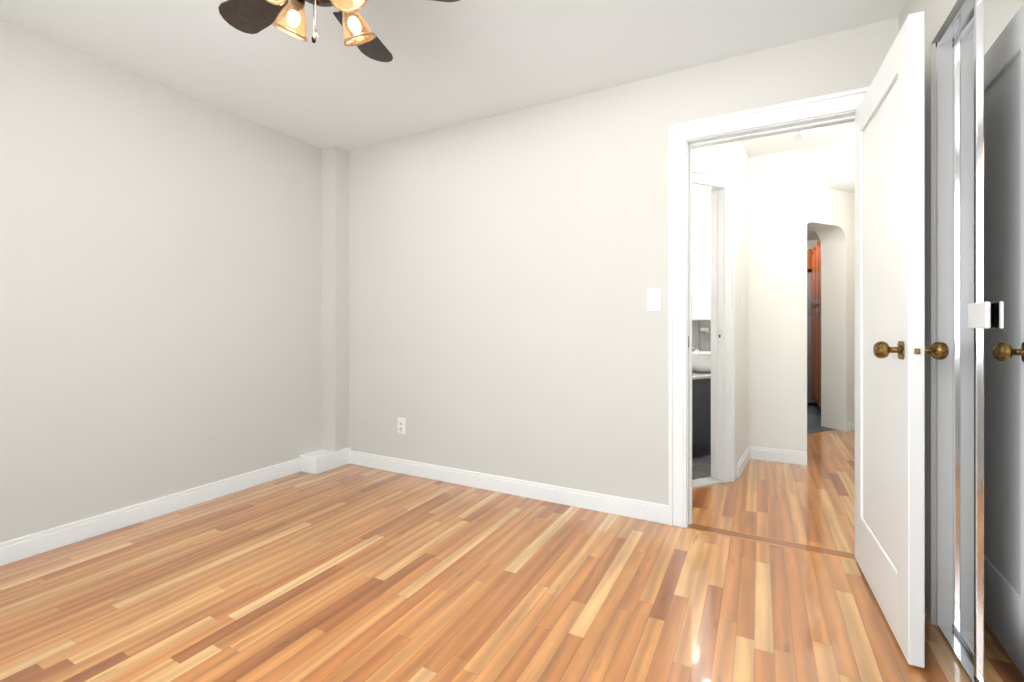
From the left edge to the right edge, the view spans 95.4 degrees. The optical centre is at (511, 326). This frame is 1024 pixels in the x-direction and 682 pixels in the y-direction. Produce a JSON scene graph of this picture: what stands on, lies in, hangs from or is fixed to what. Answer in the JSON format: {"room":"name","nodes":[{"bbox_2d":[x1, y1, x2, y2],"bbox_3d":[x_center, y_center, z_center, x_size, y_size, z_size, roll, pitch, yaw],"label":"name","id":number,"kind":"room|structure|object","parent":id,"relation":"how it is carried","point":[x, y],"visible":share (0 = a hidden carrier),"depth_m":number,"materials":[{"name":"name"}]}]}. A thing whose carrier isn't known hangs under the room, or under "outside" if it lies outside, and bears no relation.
{"room":"empty bedroom","nodes":[
{"label":"empty bedroom","id":0,"kind":"room"},
{"bbox_2d":[0,20,321,542],"bbox_3d":[-0.787,-0.152,4.994,0.120,2.425,9.540,0,0,28],"label":"wall","id":1,"kind":"structure","parent":0,"point":[160,290],"depth_m":2.54,"materials":[{"name":"grey paint"}]},
{"bbox_2d":[0,458,300,565],"bbox_3d":[-2.224,1.010,2.148,0.016,0.101,2.865,0,0,28],"label":"baseboard","id":2,"kind":"structure","parent":1,"relation":"attached to","point":[23,547],"depth_m":2.49,"materials":[{"name":"white wood"}]},
{"bbox_2d":[0,0,905,240],"bbox_3d":[1.122,-1.425,3.877,4.900,0.120,9.720,0,0,28],"label":"ceiling","id":3,"kind":"structure","parent":0,"point":[450,64],"depth_m":2.32,"materials":[{"name":"white paint"}]},
{"bbox_2d":[218,0,459,61],"bbox_3d":[-0.641,-1.113,1.473,0.845,0.504,0.882,0,0,28],"label":"ceiling fan","id":4,"kind":"object","parent":3,"relation":"hanging from","point":[258,16],"visible":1,"depth_m":1.57,"materials":[{"name":"brown wood"}]},
{"bbox_2d":[799,127,820,137],"bbox_3d":[2.072,-1.347,3.236,0.128,0.037,0.128,0,0,28],"label":"smoke detector","id":5,"kind":"object","parent":3,"relation":"attached to","point":[808,133],"visible":0.77,"depth_m":3.21,"materials":[{"name":"white plastic"}]},
{"bbox_2d":[0,430,968,681],"bbox_3d":[1.122,1.110,3.877,4.900,0.100,9.720,0,0,28],"label":"floor","id":6,"kind":"structure","parent":0,"point":[351,573],"depth_m":1.86,"materials":[{"name":"brown wood"}]},
{"bbox_2d":[300,146,350,474],"bbox_3d":[-1.405,-0.152,3.519,0.175,2.425,0.325,0,0,28],"label":"chase","id":7,"kind":"object","parent":6,"relation":"on","point":[333,452],"visible":0.94,"depth_m":3.56,"materials":[{"name":"grey paint"}]},
{"bbox_2d":[686,523,856,560],"bbox_3d":[1.275,1.069,2.303,0.800,0.021,0.080,0,0,28],"label":"threshold","id":8,"kind":"object","parent":6,"relation":"on","point":[788,544],"depth_m":2.29,"materials":[{"name":"brown wood"}]},
{"bbox_2d":[349,17,898,504],"bbox_3d":[0.265,-0.152,2.883,3.720,2.425,0.120,0,0,28],"label":"wall","id":9,"kind":"structure","parent":0,"point":[507,271],"depth_m":2.87,"materials":[{"name":"grey paint"}]},
{"bbox_2d":[398,418,405,433],"bbox_3d":[-0.801,0.718,3.377,0.072,0.116,0.009,0,0,28],"label":"electrical outlet plate","id":10,"kind":"object","parent":9,"relation":"attached to","point":[401,425],"visible":1,"depth_m":3.37,"materials":[{"name":"white plastic"}]},
{"bbox_2d":[349,450,667,524],"bbox_3d":[-0.218,1.010,3.063,2.400,0.101,0.016,0,0,28],"label":"baseboard","id":11,"kind":"structure","parent":9,"relation":"attached to","point":[638,509],"depth_m":2.90,"materials":[{"name":"white wood"}]},
{"bbox_2d":[647,288,660,310],"bbox_3d":[0.774,-0.148,2.538,0.074,0.120,0.012,0,0,28],"label":"switch plate","id":12,"kind":"object","parent":9,"relation":"attached to","point":[653,299],"visible":1,"depth_m":2.54,"materials":[{"name":"white plastic"}]},
{"bbox_2d":[668,86,869,527],"bbox_3d":[1.294,-0.007,2.338,0.950,2.135,0.178,0,0,28],"label":"door frame","id":13,"kind":"structure","parent":9,"relation":"attached to","point":[685,139],"depth_m":2.46,"materials":[{"name":"white wood"}]},
{"bbox_2d":[692,455,710,479],"bbox_3d":[1.572,1.063,3.770,2.552,0.014,0.930,0,0,-25],"label":"floor","id":14,"kind":"structure","parent":0,"point":[701,466],"depth_m":3.50,"materials":[{"name":"grey tile"}]},
{"bbox_2d":[692,370,710,456],"bbox_3d":[1.655,0.728,4.049,0.880,0.665,0.471,0,0,-25],"label":"bathroom vanity","id":15,"kind":"object","parent":14,"relation":"on","point":[701,413],"visible":0.08,"depth_m":3.75,"materials":[{"name":"grey"}]},
{"bbox_2d":[692,346,710,372],"bbox_3d":[1.695,0.285,4.082,0.423,0.221,0.447,0,0,28],"label":"sink basin","id":16,"kind":"object","parent":15,"relation":"in","point":[701,361],"visible":0.33,"depth_m":3.94,"materials":[{"name":"white ceramic"}]},
{"bbox_2d":[692,477,723,488],"bbox_3d":[1.140,1.059,3.088,0.610,0.022,0.110,0,0,-25],"label":"bath door saddle sill","id":17,"kind":"structure","parent":14,"relation":"on","point":[702,482],"depth_m":3.14,"materials":[{"name":"stone"}]},
{"bbox_2d":[692,190,710,253],"bbox_3d":[1.239,-0.152,4.183,2.900,2.425,0.100,0,0,-25],"label":"wall","id":18,"kind":"structure","parent":0,"point":[701,211],"depth_m":4.39,"materials":[{"name":"beige paint"}]},
{"bbox_2d":[692,227,700,241],"bbox_3d":[1.621,-0.844,4.255,0.196,0.127,0.200,0,0,28],"label":"sconce","id":19,"kind":"object","parent":18,"relation":"attached to","point":[695,235],"visible":0.48,"depth_m":4.16,"materials":[{"name":"silver metal"}]},
{"bbox_2d":[692,320,710,350],"bbox_3d":[1.262,0.445,4.133,2.900,1.230,0.013,0,0,-25],"label":"tile wainscot","id":20,"kind":"structure","parent":18,"relation":"attached to","point":[701,341],"depth_m":4.37,"materials":[{"name":"white tile"}]},
{"bbox_2d":[700,328,710,332],"bbox_3d":[1.819,0.033,4.346,0.120,0.045,0.073,0,0,-25],"label":"holder","id":21,"kind":"object","parent":20,"relation":"attached to","point":[704,330],"visible":0.9,"depth_m":4.35,"materials":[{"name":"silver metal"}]},
{"bbox_2d":[692,253,710,319],"bbox_3d":[1.636,-0.360,4.207,0.500,0.600,0.155,0,0,-25],"label":"medicine cabinet","id":22,"kind":"object","parent":18,"relation":"attached to","point":[701,286],"visible":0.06,"depth_m":4.17,"materials":[{"name":"white"}]},
{"bbox_2d":[692,142,734,176],"bbox_3d":[1.048,-0.152,3.045,1.052,2.425,0.100,0,0,-25],"label":"wall","id":23,"kind":"structure","parent":0,"point":[718,159],"depth_m":3.15,"materials":[{"name":"beige paint"}]},
{"bbox_2d":[692,169,734,482],"bbox_3d":[1.144,0.018,3.078,0.780,2.085,0.131,0,0,-25],"label":"door frame","id":24,"kind":"structure","parent":23,"relation":"attached to","point":[720,188],"depth_m":3.18,"materials":[{"name":"white wood"}]},
{"bbox_2d":[735,141,747,479],"bbox_3d":[1.687,-0.152,3.521,0.100,2.425,0.653,0,0,34],"label":"wall","id":25,"kind":"structure","parent":0,"point":[741,292],"depth_m":3.45,"materials":[{"name":"beige paint"}]},
{"bbox_2d":[737,446,751,477],"bbox_3d":[1.747,1.010,3.505,0.078,0.101,0.591,0,0,28],"label":"baseboard","id":26,"kind":"structure","parent":25,"relation":"attached to","point":[742,463],"depth_m":3.47,"materials":[{"name":"white wood"}]},
{"bbox_2d":[748,149,806,451],"bbox_3d":[2.099,-0.152,3.708,0.415,2.425,0.100,0,0,28],"label":"wall","id":27,"kind":"structure","parent":0,"point":[777,300],"depth_m":3.66,"materials":[{"name":"beige paint"}]},
{"bbox_2d":[752,446,802,464],"bbox_3d":[2.080,1.010,3.656,0.360,0.101,0.020,0,0,28],"label":"baseboard","id":28,"kind":"structure","parent":27,"relation":"attached to","point":[777,455],"depth_m":3.65,"materials":[{"name":"white wood"}]},
{"bbox_2d":[803,452,806,465],"bbox_3d":[2.469,1.010,3.979,0.016,0.101,0.956,0,0,28],"label":"baseboard","id":29,"kind":"structure","parent":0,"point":[804,453],"depth_m":3.56,"materials":[{"name":"white wood"}]},
{"bbox_2d":[807,249,810,271],"bbox_3d":[4.214,-0.915,6.531,1.170,0.270,0.630,0,0,28],"label":"upper cabinet","id":30,"kind":"object","parent":0,"relation":"attached to","point":[808,250],"depth_m":6.29,"materials":[{"name":"brown wood"}]},
{"bbox_2d":[807,240,817,248],"bbox_3d":[3.380,-0.152,8.124,4.900,2.425,0.100,0,0,28],"label":"wall","id":31,"kind":"structure","parent":0,"point":[811,244],"depth_m":7.35,"materials":[{"name":"beige paint"}]},
{"bbox_2d":[807,184,826,426],"bbox_3d":[2.773,-0.152,4.545,0.390,2.425,0.330,0,0,28],"label":"wall","id":32,"kind":"structure","parent":0,"point":[816,195],"depth_m":4.90,"materials":[{"name":"beige paint"}]},
{"bbox_2d":[807,403,835,433],"bbox_3d":[3.210,1.069,6.901,3.350,0.023,3.900,0,0,-25],"label":"floor","id":33,"kind":"structure","parent":0,"point":[814,418],"depth_m":5.26,"materials":[{"name":"tile"}]},
{"bbox_2d":[807,272,816,404],"bbox_3d":[3.951,0.160,6.696,0.750,1.800,0.786,0,0,28],"label":"refrigerator","id":34,"kind":"object","parent":33,"relation":"on","point":[810,399],"visible":0.04,"depth_m":6.27,"materials":[{"name":"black metal"}]},
{"bbox_2d":[811,246,814,400],"bbox_3d":[4.019,0.005,5.584,0.626,2.110,0.525,0,0,28],"label":"tall cabinet","id":35,"kind":"object","parent":33,"relation":"on","point":[814,260],"depth_m":6.04,"materials":[{"name":"brown wood"}]},
{"bbox_2d":[815,239,820,408],"bbox_3d":[3.848,0.005,5.262,0.626,2.110,0.465,0,0,28],"label":"tall cabinet","id":36,"kind":"object","parent":33,"relation":"on","point":[818,245],"depth_m":5.51,"materials":[{"name":"brown wood"}]},
{"bbox_2d":[827,188,854,430],"bbox_3d":[3.121,-0.152,4.783,0.540,2.425,1.016,0,0,28],"label":"wall","id":37,"kind":"structure","parent":0,"point":[831,218],"depth_m":4.76,"materials":[{"name":"beige paint"}]},
{"bbox_2d":[849,421,854,430],"bbox_3d":[3.700,1.010,4.857,0.370,0.101,0.487,0,0,28],"label":"baseboard","id":38,"kind":"structure","parent":37,"relation":"attached to","point":[851,423],"depth_m":4.74,"materials":[{"name":"white wood"}]},
{"bbox_2d":[899,0,961,624],"bbox_3d":[1.015,-0.152,0.525,0.220,2.425,3.340,0,0,28],"label":"wall","id":39,"kind":"structure","parent":0,"point":[939,14],"depth_m":1.67,"materials":[{"name":"grey paint"}]},
{"bbox_2d":[855,11,948,667],"bbox_3d":[1.421,0.039,1.768,0.186,2.018,0.767,0,0,28],"label":"door","id":40,"kind":"structure","parent":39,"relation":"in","point":[891,350],"depth_m":1.60,"materials":[{"name":"white paint"}]},
{"bbox_2d":[936,0,1023,681],"bbox_3d":[0.944,0.024,0.506,0.088,2.072,2.560,0,0,28],"label":"sliding closet doors","id":41,"kind":"structure","parent":39,"relation":"in","point":[980,334],"depth_m":1.36,"materials":[{"name":"silver metal"}]}
]}

